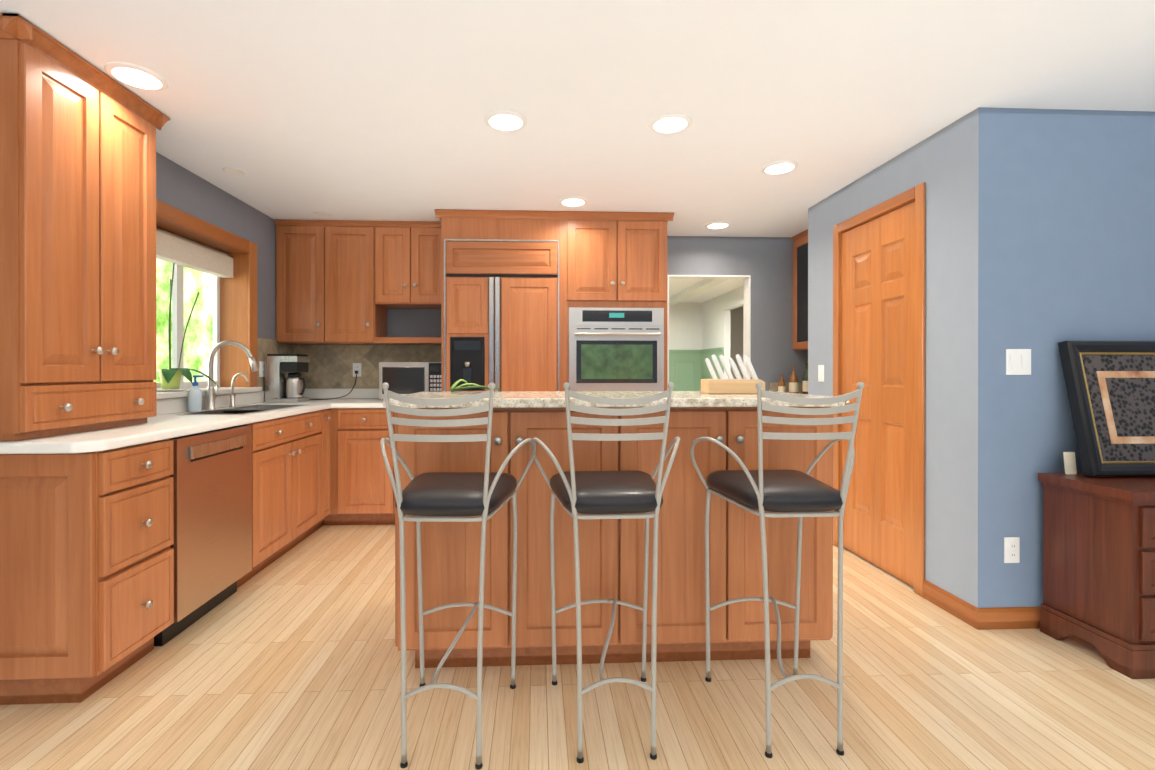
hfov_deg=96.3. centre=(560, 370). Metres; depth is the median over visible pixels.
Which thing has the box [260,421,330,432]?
drawer
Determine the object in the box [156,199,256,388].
window
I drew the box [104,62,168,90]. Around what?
recessed light
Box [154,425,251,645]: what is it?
dishwasher
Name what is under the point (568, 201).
recessed light
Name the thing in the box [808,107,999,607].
wall
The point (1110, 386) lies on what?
picture frame
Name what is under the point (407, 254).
upper cabinet
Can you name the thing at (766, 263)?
wall
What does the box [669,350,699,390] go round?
wainscoting
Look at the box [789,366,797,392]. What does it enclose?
bottle
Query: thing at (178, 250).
window shade
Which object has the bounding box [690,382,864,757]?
stool
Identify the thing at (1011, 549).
electrical outlet
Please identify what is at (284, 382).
coffee maker
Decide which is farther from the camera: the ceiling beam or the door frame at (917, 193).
the ceiling beam
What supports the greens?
on the island countertop at (528, 399)
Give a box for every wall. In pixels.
[156,152,292,344]
[305,236,807,390]
[669,302,742,378]
[702,286,742,378]
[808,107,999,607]
[999,108,1154,606]
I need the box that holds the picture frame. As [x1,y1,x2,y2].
[1058,341,1154,475]
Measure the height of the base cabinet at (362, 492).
0.875 m
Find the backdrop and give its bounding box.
[154,258,212,382]
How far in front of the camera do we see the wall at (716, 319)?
8.13 m
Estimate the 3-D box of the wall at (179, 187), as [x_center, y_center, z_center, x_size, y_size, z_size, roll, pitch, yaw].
[-2.187,-0.009,0.651,0.220,2.330,7.710,0,0,-3]
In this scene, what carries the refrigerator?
on the floor
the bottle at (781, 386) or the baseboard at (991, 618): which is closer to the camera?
the baseboard at (991, 618)
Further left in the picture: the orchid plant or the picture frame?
the orchid plant
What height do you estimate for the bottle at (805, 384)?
0.300 m
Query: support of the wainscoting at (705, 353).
attached to the wall at (716, 319)
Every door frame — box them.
[667,275,750,389]
[833,182,924,596]
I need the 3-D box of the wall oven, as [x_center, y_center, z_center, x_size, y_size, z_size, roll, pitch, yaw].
[0.418,-0.114,3.825,0.712,0.715,0.101,0,0,-3]
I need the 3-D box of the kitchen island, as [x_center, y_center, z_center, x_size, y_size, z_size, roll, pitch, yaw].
[0.213,0.645,2.201,1.693,1.015,0.538,0,0,-3]
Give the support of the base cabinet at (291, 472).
on the floor
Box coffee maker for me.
[265,354,309,401]
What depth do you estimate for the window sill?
3.21 m
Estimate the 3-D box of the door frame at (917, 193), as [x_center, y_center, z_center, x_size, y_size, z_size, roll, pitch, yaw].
[1.876,0.096,3.026,0.115,2.109,0.800,0,0,-3]
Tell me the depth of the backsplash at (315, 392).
4.39 m
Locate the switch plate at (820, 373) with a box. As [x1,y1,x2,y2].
[818,365,823,381]
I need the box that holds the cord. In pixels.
[310,371,357,399]
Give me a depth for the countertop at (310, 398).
4.09 m
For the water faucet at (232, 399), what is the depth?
3.35 m
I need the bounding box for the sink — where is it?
[177,404,308,414]
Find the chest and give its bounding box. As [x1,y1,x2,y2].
[1038,472,1154,678]
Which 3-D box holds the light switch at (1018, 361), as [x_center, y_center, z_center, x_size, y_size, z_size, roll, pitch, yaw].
[2.053,-0.041,2.315,0.116,0.116,0.010,0,0,-3]
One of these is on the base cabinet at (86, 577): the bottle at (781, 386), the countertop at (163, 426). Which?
the countertop at (163, 426)
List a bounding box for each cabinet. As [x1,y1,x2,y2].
[0,13,169,440]
[0,438,173,704]
[237,433,330,587]
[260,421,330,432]
[274,219,329,344]
[324,408,394,524]
[326,220,389,344]
[374,221,440,310]
[566,211,621,382]
[622,212,669,390]
[791,229,807,349]
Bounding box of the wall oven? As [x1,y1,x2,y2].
[569,307,663,390]
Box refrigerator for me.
[438,209,565,391]
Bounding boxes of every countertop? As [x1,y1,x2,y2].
[0,398,335,453]
[303,398,323,401]
[332,398,382,407]
[383,391,844,407]
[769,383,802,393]
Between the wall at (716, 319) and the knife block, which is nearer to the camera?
the knife block
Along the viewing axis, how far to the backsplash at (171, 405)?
3.27 m
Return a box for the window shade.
[156,227,232,277]
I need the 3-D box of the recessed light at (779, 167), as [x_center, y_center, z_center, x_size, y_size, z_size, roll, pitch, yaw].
[1.268,-1.173,2.995,0.199,0.013,0.199,0,0,-3]
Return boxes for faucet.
[205,340,258,409]
[229,373,247,406]
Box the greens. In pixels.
[450,379,499,392]
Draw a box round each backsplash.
[156,391,264,414]
[257,338,440,390]
[303,388,378,397]
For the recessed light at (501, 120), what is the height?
0.013 m
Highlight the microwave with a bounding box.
[379,362,440,399]
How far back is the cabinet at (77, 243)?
1.92 m
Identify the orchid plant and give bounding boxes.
[156,263,219,390]
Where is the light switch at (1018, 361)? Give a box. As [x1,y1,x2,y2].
[1006,349,1030,374]
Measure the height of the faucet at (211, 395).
0.422 m
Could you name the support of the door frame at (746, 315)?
attached to the wall at (766, 263)
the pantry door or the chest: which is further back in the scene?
the pantry door
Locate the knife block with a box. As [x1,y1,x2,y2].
[701,354,764,393]
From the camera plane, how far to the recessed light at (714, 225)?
4.16 m
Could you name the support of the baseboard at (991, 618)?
attached to the wall at (1077, 225)
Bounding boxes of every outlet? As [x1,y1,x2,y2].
[353,363,360,376]
[1004,537,1019,562]
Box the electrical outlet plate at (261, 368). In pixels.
[259,361,264,376]
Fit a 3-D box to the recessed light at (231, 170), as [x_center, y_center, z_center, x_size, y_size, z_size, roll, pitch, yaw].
[-1.918,-1.176,3.049,0.123,0.007,0.123,0,0,-9]
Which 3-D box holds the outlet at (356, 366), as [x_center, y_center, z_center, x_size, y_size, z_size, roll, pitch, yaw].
[-1.729,-0.010,4.394,0.070,0.115,0.009,0,0,-3]
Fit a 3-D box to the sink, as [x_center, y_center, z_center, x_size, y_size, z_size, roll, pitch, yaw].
[-1.893,0.331,3.163,0.354,0.199,0.784,0,0,-3]
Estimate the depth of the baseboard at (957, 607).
2.47 m
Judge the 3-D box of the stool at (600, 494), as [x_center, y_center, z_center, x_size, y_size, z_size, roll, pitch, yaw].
[0.158,0.593,1.701,0.513,1.122,0.456,0,0,-4]
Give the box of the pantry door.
[842,201,914,586]
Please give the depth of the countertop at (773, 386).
4.56 m
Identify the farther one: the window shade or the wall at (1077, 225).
the window shade
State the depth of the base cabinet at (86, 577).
1.77 m
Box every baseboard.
[923,580,971,625]
[972,605,1040,629]
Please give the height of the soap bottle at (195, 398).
0.210 m
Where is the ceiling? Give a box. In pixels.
[0,0,1154,302]
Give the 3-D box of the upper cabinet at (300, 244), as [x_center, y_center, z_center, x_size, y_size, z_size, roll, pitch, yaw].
[-2.050,-0.701,4.220,0.380,0.958,0.347,0,0,-3]
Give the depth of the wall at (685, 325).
9.01 m
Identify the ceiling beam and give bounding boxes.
[669,279,727,305]
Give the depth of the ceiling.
2.16 m
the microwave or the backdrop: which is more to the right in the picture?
the microwave
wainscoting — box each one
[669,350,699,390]
[700,347,723,390]
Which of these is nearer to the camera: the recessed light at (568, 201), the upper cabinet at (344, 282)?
the recessed light at (568, 201)
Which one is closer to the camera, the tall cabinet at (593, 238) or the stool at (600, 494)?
the stool at (600, 494)
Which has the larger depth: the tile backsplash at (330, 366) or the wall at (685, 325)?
the wall at (685, 325)
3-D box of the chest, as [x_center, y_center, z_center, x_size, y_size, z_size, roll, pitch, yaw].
[2.668,0.801,2.123,1.089,0.702,0.388,0,0,-3]
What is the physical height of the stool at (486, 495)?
1.122 m
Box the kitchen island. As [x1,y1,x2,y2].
[395,407,832,667]
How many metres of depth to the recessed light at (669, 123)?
2.44 m
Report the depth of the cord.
4.31 m
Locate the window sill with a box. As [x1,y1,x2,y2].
[156,387,261,399]
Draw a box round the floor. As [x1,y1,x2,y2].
[0,524,1154,769]
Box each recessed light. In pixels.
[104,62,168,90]
[223,167,246,175]
[314,211,331,216]
[484,110,526,130]
[559,197,587,206]
[649,113,691,133]
[705,221,730,228]
[761,160,798,174]
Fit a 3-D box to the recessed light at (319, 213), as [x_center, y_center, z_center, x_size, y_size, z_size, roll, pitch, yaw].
[-1.786,-1.178,3.886,0.123,0.007,0.123,0,0,-9]
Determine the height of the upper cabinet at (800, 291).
0.998 m
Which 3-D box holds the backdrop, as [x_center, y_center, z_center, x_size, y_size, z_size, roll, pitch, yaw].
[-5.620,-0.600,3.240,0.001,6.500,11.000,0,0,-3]
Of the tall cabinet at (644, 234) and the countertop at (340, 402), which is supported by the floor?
the tall cabinet at (644, 234)
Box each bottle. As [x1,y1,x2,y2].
[188,375,203,411]
[778,375,785,391]
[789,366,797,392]
[802,363,807,393]
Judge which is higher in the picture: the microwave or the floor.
the microwave
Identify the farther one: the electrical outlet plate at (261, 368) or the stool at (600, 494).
the electrical outlet plate at (261, 368)
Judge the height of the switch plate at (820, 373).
0.115 m
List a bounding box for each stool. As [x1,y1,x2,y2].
[380,382,535,769]
[530,382,679,762]
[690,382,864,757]
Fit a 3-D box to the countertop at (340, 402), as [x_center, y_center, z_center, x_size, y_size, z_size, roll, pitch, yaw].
[-1.282,0.252,4.093,0.761,0.038,0.674,0,0,-3]

